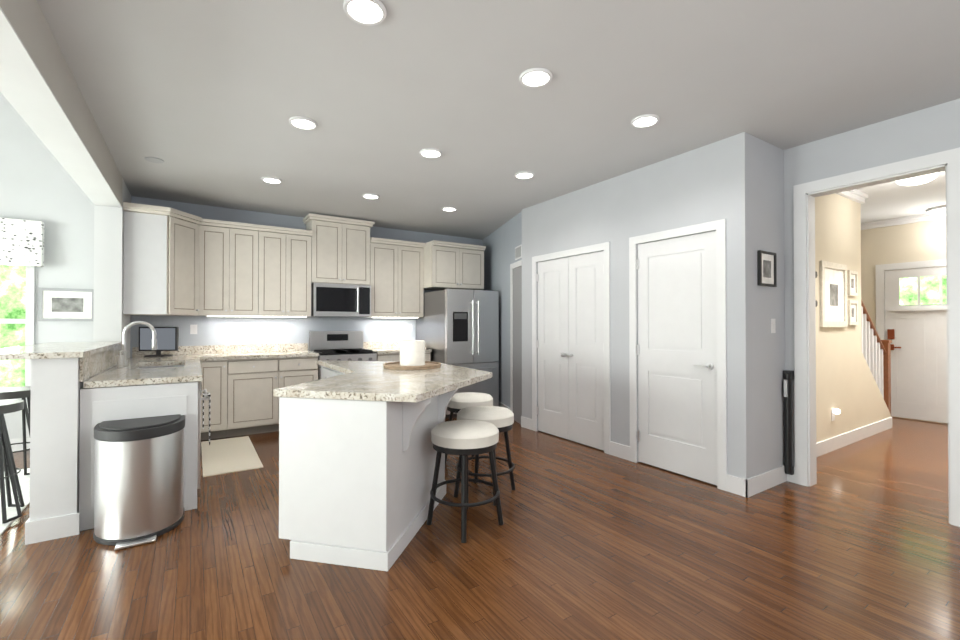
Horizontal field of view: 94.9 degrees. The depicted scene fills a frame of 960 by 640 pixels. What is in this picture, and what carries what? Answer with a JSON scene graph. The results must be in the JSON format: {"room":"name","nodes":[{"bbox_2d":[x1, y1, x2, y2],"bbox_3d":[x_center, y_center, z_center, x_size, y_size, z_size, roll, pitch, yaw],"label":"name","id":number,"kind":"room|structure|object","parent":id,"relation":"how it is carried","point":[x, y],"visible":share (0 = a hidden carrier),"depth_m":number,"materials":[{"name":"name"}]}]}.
{"room":"kitchen","nodes":[
{"label":"kitchen","id":0,"kind":"room"},
{"bbox_2d":[0,0,122,207],"bbox_3d":[-1.500,-1.768,1.039,0.210,1.260,7.800,0,-1,-33],"label":"header beam","id":1,"kind":"structure","parent":0,"point":[40,91],"depth_m":2.37,"materials":[{"name":"white paint"}]},
{"bbox_2d":[29,358,116,520],"bbox_3d":[-3.099,0.781,3.472,0.208,1.085,1.940,0,-1,-33],"label":"wall pillar","id":2,"kind":"structure","parent":0,"point":[56,385],"depth_m":2.66,"materials":[{"name":"white paint"}]},
{"bbox_2d":[25,517,50,544],"bbox_3d":[-3.188,1.258,3.400,0.015,0.130,1.955,0,-1,-33],"label":"baseboard","id":3,"kind":"structure","parent":2,"relation":"attached to","point":[33,528],"depth_m":2.60,"materials":[{"name":"white wood"}]},
{"bbox_2d":[93,180,130,358],"bbox_3d":[-3.831,-0.516,4.611,0.210,3.700,0.750,0,-1,-33],"label":"wall","id":4,"kind":"structure","parent":0,"point":[111,321],"depth_m":4.30,"materials":[{"name":"grey paint"}]},
{"bbox_2d":[80,345,121,380],"bbox_3d":[-2.790,0.426,3.692,0.542,0.370,1.908,0,-1,-33],"label":"backsplash","id":5,"kind":"structure","parent":4,"relation":"attached to","point":[91,364],"depth_m":3.17,"materials":[{"name":"beige stone"}]},
{"bbox_2d":[123,206,166,315],"bbox_3d":[-3.614,-0.590,4.800,0.356,1.071,0.660,0,-1,-33],"label":"upper cabinet","id":6,"kind":"object","parent":4,"relation":"attached to","point":[145,231],"depth_m":4.52,"materials":[{"name":"wood"}]},
{"bbox_2d":[0,92,482,438],"bbox_3d":[-3.662,-0.511,5.240,9.100,3.700,0.120,0,-1,-33],"label":"wall","id":7,"kind":"structure","parent":0,"point":[38,182],"depth_m":4.75,"materials":[{"name":"grey paint"}]},
{"bbox_2d":[0,265,34,387],"bbox_3d":[-5.351,0.009,4.035,1.840,1.540,0.049,0,-1,-33],"label":"window","id":8,"kind":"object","parent":7,"relation":"attached to","point":[17,306],"visible":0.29,"depth_m":4.47,"materials":[{"name":"glass"}]},
{"bbox_2d":[0,217,43,266],"bbox_3d":[-5.287,-0.782,3.999,1.920,0.460,0.088,0,-1,-33],"label":"window valance","id":9,"kind":"object","parent":8,"relation":"attached to","point":[21,242],"visible":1,"depth_m":4.41,"materials":[{"name":"fabric"}]},
{"bbox_2d":[10,437,29,451],"bbox_3d":[-5.738,1.262,3.794,3.860,0.130,0.014,0,-1,-33],"label":"baseboard","id":10,"kind":"structure","parent":7,"relation":"attached to","point":[17,447],"depth_m":4.47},
{"bbox_2d":[38,287,93,320],"bbox_3d":[-4.381,-0.161,4.682,0.450,0.350,0.023,0,-1,-33],"label":"picture","id":11,"kind":"object","parent":7,"relation":"attached to","point":[62,304],"visible":0.83,"depth_m":4.67,"materials":[{"name":"paper"}]},
{"bbox_2d":[167,210,206,315],"bbox_3d":[-3.324,-0.588,4.989,0.335,1.071,0.660,0,-1,-33],"label":"upper cabinet","id":12,"kind":"object","parent":7,"relation":"attached to","point":[176,262],"depth_m":4.87,"materials":[{"name":"wood"}]},
{"bbox_2d":[190,325,196,333],"bbox_3d":[-3.442,0.112,5.300,0.072,0.115,0.008,0,-1,-33],"label":"outlet","id":13,"kind":"object","parent":7,"relation":"attached to","point":[193,329],"depth_m":5.30,"materials":[{"name":"white plastic"}]},
{"bbox_2d":[207,222,266,316],"bbox_3d":[-3.036,-0.585,5.340,0.713,1.071,0.386,0,-1,-33],"label":"upper cabinet","id":14,"kind":"object","parent":7,"relation":"attached to","point":[236,254],"depth_m":5.25,"materials":[{"name":"wood"}]},
{"bbox_2d":[267,230,314,316],"bbox_3d":[-2.562,-0.582,5.675,0.676,1.071,0.340,0,-1,-33],"label":"upper cabinet","id":15,"kind":"object","parent":7,"relation":"attached to","point":[290,253],"depth_m":5.57,"materials":[{"name":"wood"}]},
{"bbox_2d":[288,324,293,332],"bbox_3d":[-2.532,0.118,5.892,0.072,0.115,0.008,0,-1,-33],"label":"outlet","id":16,"kind":"object","parent":7,"relation":"attached to","point":[290,326],"depth_m":5.89,"materials":[{"name":"white plastic"}]},
{"bbox_2d":[304,214,370,284],"bbox_3d":[-1.951,-0.909,6.076,0.779,0.850,0.340,0,-1,-33],"label":"upper cabinet","id":17,"kind":"object","parent":7,"relation":"attached to","point":[342,247],"depth_m":5.92,"materials":[{"name":"wood"}]},
{"bbox_2d":[311,283,370,316],"bbox_3d":[-1.916,-0.262,6.018,0.758,0.427,0.465,0,-1,-33],"label":"microwave","id":18,"kind":"object","parent":17,"relation":"attached to","point":[337,300],"visible":0.94,"depth_m":5.85,"materials":[{"name":"silver metal"}]},
{"bbox_2d":[371,238,423,317],"bbox_3d":[-1.279,-0.574,6.510,0.820,1.071,0.340,0,-1,-33],"label":"upper cabinet","id":19,"kind":"object","parent":7,"relation":"attached to","point":[397,291],"depth_m":6.36,"materials":[{"name":"wood"}]},
{"bbox_2d":[408,324,411,331],"bbox_3d":[-1.087,0.126,6.832,0.072,0.115,0.008,0,-1,-33],"label":"outlet","id":20,"kind":"object","parent":7,"relation":"attached to","point":[409,325],"depth_m":6.83,"materials":[{"name":"white plastic"}]},
{"bbox_2d":[423,242,485,289],"bbox_3d":[-0.481,-0.792,6.864,0.898,0.630,0.620,0,-1,-33],"label":"upper cabinet","id":21,"kind":"object","parent":7,"relation":"attached to","point":[445,266],"depth_m":6.57,"materials":[{"name":"wood"}]},
{"bbox_2d":[0,417,959,639],"bbox_3d":[0.365,1.347,2.701,13.100,0.060,8.800,0,-1,-33],"label":"floor","id":22,"kind":"structure","parent":0,"point":[860,540],"depth_m":2.36,"materials":[{"name":"brown wood"}]},
{"bbox_2d":[0,468,29,534],"bbox_3d":[-3.888,1.301,1.427,2.980,0.010,4.300,0,-1,-33],"label":"rug","id":23,"kind":"object","parent":22,"relation":"on","point":[24,482],"depth_m":3.26,"materials":[{"name":"white fabric"}]},
{"bbox_2d":[0,399,24,523],"bbox_3d":[-3.236,0.925,2.868,0.374,0.752,0.374,0,-1,-43],"label":"bar stool","id":24,"kind":"object","parent":23,"relation":"on","point":[8,468],"visible":0.98,"depth_m":2.89,"materials":[{"name":"black metal"}]},
{"bbox_2d":[0,386,30,474],"bbox_3d":[-3.734,0.931,3.522,0.374,0.752,0.374,0,-1,32],"label":"bar stool","id":25,"kind":"object","parent":23,"relation":"on","point":[23,392],"visible":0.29,"depth_m":3.57,"materials":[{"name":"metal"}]},
{"bbox_2d":[93,414,184,549],"bbox_3d":[-2.114,0.978,2.737,0.462,0.678,0.426,0,-1,-33],"label":"trash can","id":26,"kind":"object","parent":22,"relation":"on","point":[139,483],"visible":1,"depth_m":2.62,"materials":[{"name":"silver metal"}]},
{"bbox_2d":[79,381,203,530],"bbox_3d":[-2.429,0.879,3.230,0.644,0.885,0.726,0,-1,-33],"label":"base cabinet","id":27,"kind":"object","parent":22,"relation":"on","point":[140,385],"depth_m":2.91,"materials":[{"name":"wood"}]},
{"bbox_2d":[84,353,202,384],"bbox_3d":[-2.934,0.419,4.032,0.632,0.040,2.634,0,-1,-33],"label":"countertop","id":28,"kind":"structure","parent":27,"relation":"on","point":[179,366],"depth_m":3.29,"materials":[{"name":"beige stone"}]},
{"bbox_2d":[117,350,127,367],"bbox_3d":[-2.961,0.321,3.649,0.072,0.144,0.044,0,-1,-33],"label":"soap dispenser","id":29,"kind":"object","parent":28,"relation":"on","point":[120,360],"visible":1,"depth_m":3.63,"materials":[{"name":"silver metal"}]},
{"bbox_2d":[122,321,156,365],"bbox_3d":[-3.014,0.202,3.900,0.256,0.387,0.131,0,-1,-33],"label":"faucet","id":30,"kind":"object","parent":28,"relation":"on","point":[153,330],"visible":0.98,"depth_m":3.84,"materials":[{"name":"silver metal"}]},
{"bbox_2d":[139,327,178,356],"bbox_3d":[-3.607,0.241,4.947,0.400,0.328,0.140,0,-1,-5],"label":"television","id":31,"kind":"object","parent":28,"relation":"on","point":[167,338],"visible":0.98,"depth_m":4.93,"materials":[{"name":"black plastic"}]},
{"bbox_2d":[202,392,210,444],"bbox_3d":[-2.053,0.738,3.305,0.048,0.368,0.140,0,-1,-33],"label":"hanging towel","id":32,"kind":"object","parent":27,"relation":"hanging from","point":[207,394],"visible":1,"depth_m":3.26,"materials":[{"name":"white fabric"}]},
{"bbox_2d":[136,365,163,368],"bbox_3d":[-2.841,0.885,3.864,0.644,0.885,0.906,0,-1,-33],"label":"sink","id":33,"kind":"object","parent":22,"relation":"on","point":[137,366],"depth_m":4.17,"materials":[{"name":"metal"}]},
{"bbox_2d":[200,361,234,439],"bbox_3d":[-3.104,0.896,5.144,0.349,0.885,0.620,0,-1,-33],"label":"base cabinet","id":34,"kind":"object","parent":22,"relation":"on","point":[218,376],"depth_m":4.92,"materials":[{"name":"wood"}]},
{"bbox_2d":[201,436,262,476],"bbox_3d":[-2.495,1.328,4.384,0.460,0.008,1.300,0,-1,-33],"label":"kitchen mat","id":35,"kind":"object","parent":22,"relation":"on","point":[227,455],"visible":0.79,"depth_m":4.27,"materials":[{"name":"beige fabric"}]},
{"bbox_2d":[235,357,286,435],"bbox_3d":[-2.785,0.898,5.351,0.642,0.885,0.620,0,-1,-33],"label":"base cabinet","id":36,"kind":"object","parent":22,"relation":"on","point":[240,383],"depth_m":5.13,"materials":[{"name":"wood"}]},
{"bbox_2d":[199,349,318,360],"bbox_3d":[-2.692,0.431,5.388,1.249,0.040,0.624,0,-1,-33],"label":"countertop","id":37,"kind":"structure","parent":36,"relation":"on","point":[290,352],"depth_m":5.23,"materials":[{"name":"beige stone"}]},
{"bbox_2d":[287,357,317,385],"bbox_3d":[-2.397,0.900,5.604,0.514,0.885,0.620,0,-1,-33],"label":"base cabinet","id":38,"kind":"object","parent":22,"relation":"on","point":[300,370],"depth_m":5.38,"materials":[{"name":"wood"}]},
{"bbox_2d":[309,331,376,379],"bbox_3d":[-1.840,0.750,5.912,0.730,1.190,0.682,0,-1,-33],"label":"range","id":39,"kind":"object","parent":22,"relation":"on","point":[338,345],"visible":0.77,"depth_m":5.99,"materials":[{"name":"silver metal"}]},
{"bbox_2d":[279,400,449,570],"bbox_3d":[-0.918,0.879,3.412,1.381,0.888,2.334,0,-1,-33],"label":"kitchen island","id":40,"kind":"object","parent":22,"relation":"on","point":[357,455],"depth_m":2.40,"materials":[{"name":"wood"}]},
{"bbox_2d":[273,360,491,415],"bbox_3d":[-0.853,0.413,3.424,1.562,0.040,2.532,0,-1,-33],"label":"island countertop","id":41,"kind":"structure","parent":40,"relation":"on","point":[343,386],"depth_m":2.56,"materials":[{"name":"beige stone"}]},
{"bbox_2d":[383,340,440,369],"bbox_3d":[-0.565,0.282,3.681,0.480,0.223,0.480,0,-1,-33],"label":"tray","id":42,"kind":"object","parent":41,"relation":"on","point":[412,354],"visible":1,"depth_m":3.59,"materials":[{"name":"brown wood"}]},
{"bbox_2d":[377,353,430,361],"bbox_3d":[-1.212,0.907,6.374,0.802,0.885,0.620,0,-1,-33],"label":"base cabinet","id":43,"kind":"object","parent":22,"relation":"on","point":[392,357],"depth_m":6.02,"materials":[{"name":"wood"}]},
{"bbox_2d":[369,349,430,352],"bbox_3d":[-1.200,0.439,6.359,0.802,0.040,0.624,0,-1,-33],"label":"countertop","id":44,"kind":"structure","parent":43,"relation":"on","point":[374,350],"depth_m":6.02,"materials":[{"name":"beige stone"}]},
{"bbox_2d":[416,288,498,418],"bbox_3d":[-0.344,0.464,6.616,0.858,1.775,1.078,0,-1,-33],"label":"refrigerator","id":45,"kind":"object","parent":22,"relation":"on","point":[458,327],"visible":0.75,"depth_m":6.24,"materials":[{"name":"silver metal"}]},
{"bbox_2d":[427,420,503,542],"bbox_3d":[-0.096,1.004,2.846,0.452,0.632,0.452,0,-1,-33],"label":"stool","id":46,"kind":"object","parent":22,"relation":"on","point":[464,438],"visible":1,"depth_m":2.71,"materials":[{"name":"black metal"}]},
{"bbox_2d":[445,392,492,462],"bbox_3d":[-0.097,1.015,4.074,0.450,0.632,0.450,0,-1,-33],"label":"stool","id":47,"kind":"object","parent":22,"relation":"on","point":[458,402],"visible":0.25,"depth_m":3.93,"materials":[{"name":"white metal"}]},
{"bbox_2d":[454,406,514,505],"bbox_3d":[0.040,1.009,3.369,0.481,0.632,0.481,0,-1,-33],"label":"stool","id":48,"kind":"object","parent":22,"relation":"on","point":[501,419],"visible":0.75,"depth_m":3.29,"materials":[{"name":"black metal"}]},
{"bbox_2d":[610,441,629,460],"bbox_3d":[1.355,1.266,4.265,0.014,0.130,0.240,0,-1,-33],"label":"baseboard","id":49,"kind":"structure","parent":22,"relation":"on","point":[622,451],"depth_m":4.25,"materials":[{"name":"white wood"}]},
{"bbox_2d":[522,132,784,478],"bbox_3d":[1.529,-0.036,4.610,0.640,2.740,2.690,0,-1,-33],"label":"wall block","id":50,"kind":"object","parent":22,"relation":"on","point":[736,182],"visible":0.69,"depth_m":3.60,"materials":[{"name":"grey paint"}]},
{"bbox_2d":[537,251,603,449],"bbox_3d":[0.966,0.312,4.873,0.108,2.024,1.048,0,-1,-33],"label":"double closet door","id":51,"kind":"structure","parent":50,"relation":"attached to","point":[570,343],"depth_m":4.83,"materials":[{"name":"white wood"}]},
{"bbox_2d":[532,219,726,490],"bbox_3d":[1.276,0.277,4.395,0.016,2.110,2.330,0,-1,-33],"label":"trim","id":52,"kind":"structure","parent":50,"relation":"attached to","point":[719,226],"depth_m":4.12,"materials":[{"name":"white wood"}]},
{"bbox_2d":[636,231,716,484],"bbox_3d":[1.672,0.303,3.802,0.092,2.024,0.755,0,-1,-33],"label":"closet door","id":53,"kind":"structure","parent":50,"relation":"attached to","point":[677,368],"depth_m":3.78,"materials":[{"name":"white wood"}]},
{"bbox_2d":[757,250,776,286],"bbox_3d":[2.261,-0.401,3.469,0.260,0.270,0.023,0,-1,-33],"label":"framed picture","id":54,"kind":"object","parent":50,"relation":"attached to","point":[766,268],"visible":1,"depth_m":3.46,"materials":[{"name":"metal"}]},
{"bbox_2d":[771,319,775,332],"bbox_3d":[2.353,0.047,3.535,0.070,0.115,0.009,0,-1,-33],"label":"light switch","id":55,"kind":"object","parent":50,"relation":"attached to","point":[773,326],"visible":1,"depth_m":3.53,"materials":[{"name":"white plastic"}]},
{"bbox_2d":[37,0,959,239],"bbox_3d":[2.024,-1.443,3.806,9.140,0.060,8.800,0,-1,-33],"label":"ceiling","id":56,"kind":"structure","parent":0,"point":[205,100],"depth_m":2.73,"materials":[{"name":"paint"}]},
{"bbox_2d":[144,157,163,162],"bbox_3d":[-2.868,-1.408,3.880,0.140,0.007,0.140,0,-1,-33],"label":"ceiling speaker","id":57,"kind":"object","parent":56,"relation":"attached to","point":[153,159],"visible":0.92,"depth_m":3.88},
{"bbox_2d":[261,177,282,183],"bbox_3d":[-2.088,-1.404,4.423,0.194,0.021,0.194,0,-1,-33],"label":"recessed light","id":58,"kind":"object","parent":56,"relation":"in","point":[272,180],"visible":0.96,"depth_m":4.42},
{"bbox_2d":[289,116,317,129],"bbox_3d":[-1.270,-1.415,3.166,0.194,0.021,0.194,0,-1,-33],"label":"recessed light","id":59,"kind":"object","parent":56,"relation":"in","point":[302,123],"visible":1,"depth_m":3.16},
{"bbox_2d":[343,0,386,25],"bbox_3d":[-0.528,-1.425,2.026,0.194,0.021,0.194,0,-1,-33],"label":"recessed light","id":60,"kind":"object","parent":56,"relation":"in","point":[368,12],"visible":1,"depth_m":2.03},
{"bbox_2d":[362,193,379,198],"bbox_3d":[-1.233,-1.399,4.979,0.194,0.021,0.194,0,-1,-33],"label":"recessed light","id":61,"kind":"object","parent":56,"relation":"in","point":[370,196],"visible":0.83,"depth_m":4.97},
{"bbox_2d":[419,148,441,157],"bbox_3d":[-0.415,-1.410,3.722,0.194,0.021,0.194,0,-1,-33],"label":"recessed light","id":62,"kind":"object","parent":56,"relation":"in","point":[430,153],"visible":1,"depth_m":3.71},
{"bbox_2d":[442,207,456,211],"bbox_3d":[-0.386,-1.394,5.530,0.194,0.021,0.194,0,-1,-33],"label":"recessed light","id":63,"kind":"object","parent":56,"relation":"in","point":[449,209],"visible":0.92,"depth_m":5.52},
{"bbox_2d":[515,171,534,178],"bbox_3d":[0.432,-1.405,4.273,0.194,0.021,0.194,0,-1,-33],"label":"recessed light","id":64,"kind":"object","parent":56,"relation":"in","point":[524,175],"visible":0.96,"depth_m":4.26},
{"bbox_2d":[519,68,552,87],"bbox_3d":[0.327,-1.420,2.582,0.194,0.021,0.194,0,-1,-33],"label":"recessed light","id":65,"kind":"object","parent":56,"relation":"in","point":[535,77],"visible":1,"depth_m":2.57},
{"bbox_2d":[631,114,659,127],"bbox_3d":[1.174,-1.415,3.133,0.194,0.021,0.194,0,-1,-33],"label":"recessed light","id":66,"kind":"object","parent":56,"relation":"in","point":[645,120],"visible":1,"depth_m":3.12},
{"bbox_2d":[893,172,941,185],"bbox_3d":[4.207,-1.374,4.247,0.340,0.135,0.340,0,-1,-33],"label":"light","id":67,"kind":"object","parent":56,"relation":"attached to","point":[919,180],"visible":0.58,"depth_m":4.18,"materials":[{"name":"white glass"}]},
{"bbox_2d":[926,205,945,215],"bbox_3d":[5.790,-1.364,5.480,0.340,0.135,0.340,0,-1,-33],"label":"light","id":68,"kind":"object","parent":56,"relation":"attached to","point":[938,211],"visible":0.42,"depth_m":5.45,"materials":[{"name":"white glass"}]},
{"bbox_2d":[483,211,521,407],"bbox_3d":[0.354,-0.019,6.603,0.120,2.740,2.081,0,-1,-14],"label":"wall","id":69,"kind":"structure","parent":0,"point":[502,242],"depth_m":6.41,"materials":[{"name":"grey paint"}]},
{"bbox_2d":[499,402,522,417],"bbox_3d":[0.235,1.288,6.788,0.509,0.130,1.463,0,-1,-33],"label":"baseboard","id":70,"kind":"structure","parent":69,"relation":"attached to","point":[500,404],"depth_m":6.36,"materials":[{"name":"white wood"}]},
{"bbox_2d":[510,260,521,423],"bbox_3d":[0.483,0.289,5.812,0.017,2.110,0.490,0,-1,-14],"label":"trim","id":71,"kind":"structure","parent":69,"relation":"attached to","point":[516,338],"depth_m":5.83,"materials":[{"name":"white wood"}]},
{"bbox_2d":[515,244,521,259],"bbox_3d":[0.503,-0.881,5.750,0.013,0.170,0.260,0,-1,-14],"label":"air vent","id":72,"kind":"object","parent":69,"relation":"attached to","point":[518,252],"visible":0.86,"depth_m":5.73,"materials":[{"name":"white metal"}]},
{"bbox_2d":[815,193,890,442],"bbox_3d":[3.813,-0.035,4.730,3.080,2.740,0.120,0,-1,-33],"label":"wall","id":73,"kind":"structure","parent":0,"point":[847,386],"depth_m":4.67,"materials":[{"name":"beige paint"}]},
{"bbox_2d":[820,260,847,326],"bbox_3d":[3.643,-0.257,4.534,0.640,0.660,0.023,0,-1,-33],"label":"framed picture","id":74,"kind":"object","parent":73,"relation":"attached to","point":[833,295],"visible":1,"depth_m":4.52,"materials":[{"name":"paper"}]},
{"bbox_2d":[831,408,840,420],"bbox_3d":[3.641,0.968,4.499,0.070,0.130,0.064,0,-1,-33],"label":"outlet","id":75,"kind":"object","parent":73,"relation":"attached to","point":[835,411],"visible":1,"depth_m":4.51,"materials":[{"name":"white plastic"}]},
{"bbox_2d":[793,417,891,467],"bbox_3d":[3.849,1.269,4.662,3.080,0.130,0.014,0,-1,-33],"label":"baseboard","id":76,"kind":"structure","parent":73,"relation":"attached to","point":[823,447],"depth_m":4.76,"materials":[{"name":"white wood"}]},
{"bbox_2d":[835,189,867,203],"bbox_3d":[3.454,-1.366,4.395,2.100,0.085,0.070,0,-1,-33],"label":"crown molding","id":77,"kind":"structure","parent":73,"relation":"attached to","point":[856,195],"depth_m":4.79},
{"bbox_2d":[847,270,857,295],"bbox_3d":[4.071,-0.399,4.814,0.240,0.270,0.023,0,-1,-33],"label":"framed picture","id":78,"kind":"object","parent":73,"relation":"attached to","point":[852,283],"visible":0.96,"depth_m":4.80,"materials":[{"name":"paper"}]},
{"bbox_2d":[847,300,857,324],"bbox_3d":[4.071,-0.079,4.811,0.240,0.270,0.023,0,-1,-33],"label":"framed picture","id":79,"kind":"object","parent":73,"relation":"attached to","point":[852,308],"visible":0.96,"depth_m":4.80,"materials":[{"name":"paper"}]},
{"bbox_2d":[784,98,959,466],"bbox_3d":[3.641,-0.059,2.060,0.120,2.740,3.930,0,-1,-33],"label":"wall","id":80,"kind":"structure","parent":0,"point":[928,131],"depth_m":3.28,"materials":[{"name":"grey paint"}]},
{"bbox_2d":[741,465,792,497],"bbox_3d":[2.262,1.259,3.459,0.654,0.130,0.060,0,-1,-33],"label":"baseboard","id":81,"kind":"structure","parent":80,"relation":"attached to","point":[754,485],"depth_m":3.42,"materials":[{"name":"white wood"}]},
{"bbox_2d":[783,370,793,474],"bbox_3d":[2.514,0.835,3.597,0.084,0.840,0.060,0,-1,-33],"label":"gate","id":82,"kind":"object","parent":80,"relation":"attached to","point":[788,376],"visible":1,"depth_m":3.58,"materials":[{"name":"black metal"}]},
{"bbox_2d":[793,147,959,526],"bbox_3d":[2.877,0.112,3.219,0.140,2.420,0.960,0,-1,-33],"label":"trim","id":83,"kind":"structure","parent":80,"relation":"attached to","point":[807,193],"depth_m":3.35,"materials":[{"name":"white wood"}]},
{"bbox_2d":[861,218,947,423],"bbox_3d":[5.926,-0.025,5.920,0.120,2.740,2.430,0,-1,-33],"label":"wall","id":84,"kind":"structure","parent":0,"point":[917,241],"depth_m":6.09,"materials":[{"name":"beige paint"}]},
{"bbox_2d":[861,213,945,229],"bbox_3d":[5.846,-1.353,5.880,0.070,0.085,2.190,0,-1,-33],"label":"crown molding","id":85,"kind":"structure","parent":84,"relation":"attached to","point":[923,217],"depth_m":6.02,"materials":[{"name":"white wood"}]},
{"bbox_2d":[876,259,945,339],"bbox_3d":[5.922,0.279,5.795,0.020,2.130,1.090,0,-1,-33],"label":"door frame","id":86,"kind":"structure","parent":84,"relation":"attached to","point":[880,301],"depth_m":6.18,"materials":[{"name":"white wood"}]},
{"bbox_2d":[885,266,947,422],"bbox_3d":[5.905,0.319,5.784,0.060,2.021,0.902,0,-1,-33],"label":"front door","id":87,"kind":"structure","parent":84,"relation":"in","point":[916,316],"depth_m":5.89,"materials":[{"name":"white wood"}]},
{"bbox_3d":[4.397,0.948,5.698,1.025,0.790,0.872,0,-1,-33],"label":"stairs","id":88,"kind":"structure","parent":0,"visible":0},
{"bbox_2d":[861,299,891,413],"bbox_3d":[4.703,0.481,5.304,1.117,1.718,0.110,0,-1,-33],"label":"stair railing","id":89,"kind":"object","parent":88,"relation":"attached to","point":[876,350],"visible":0.5,"depth_m":5.42,"materials":[{"name":"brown wood"}]}
]}

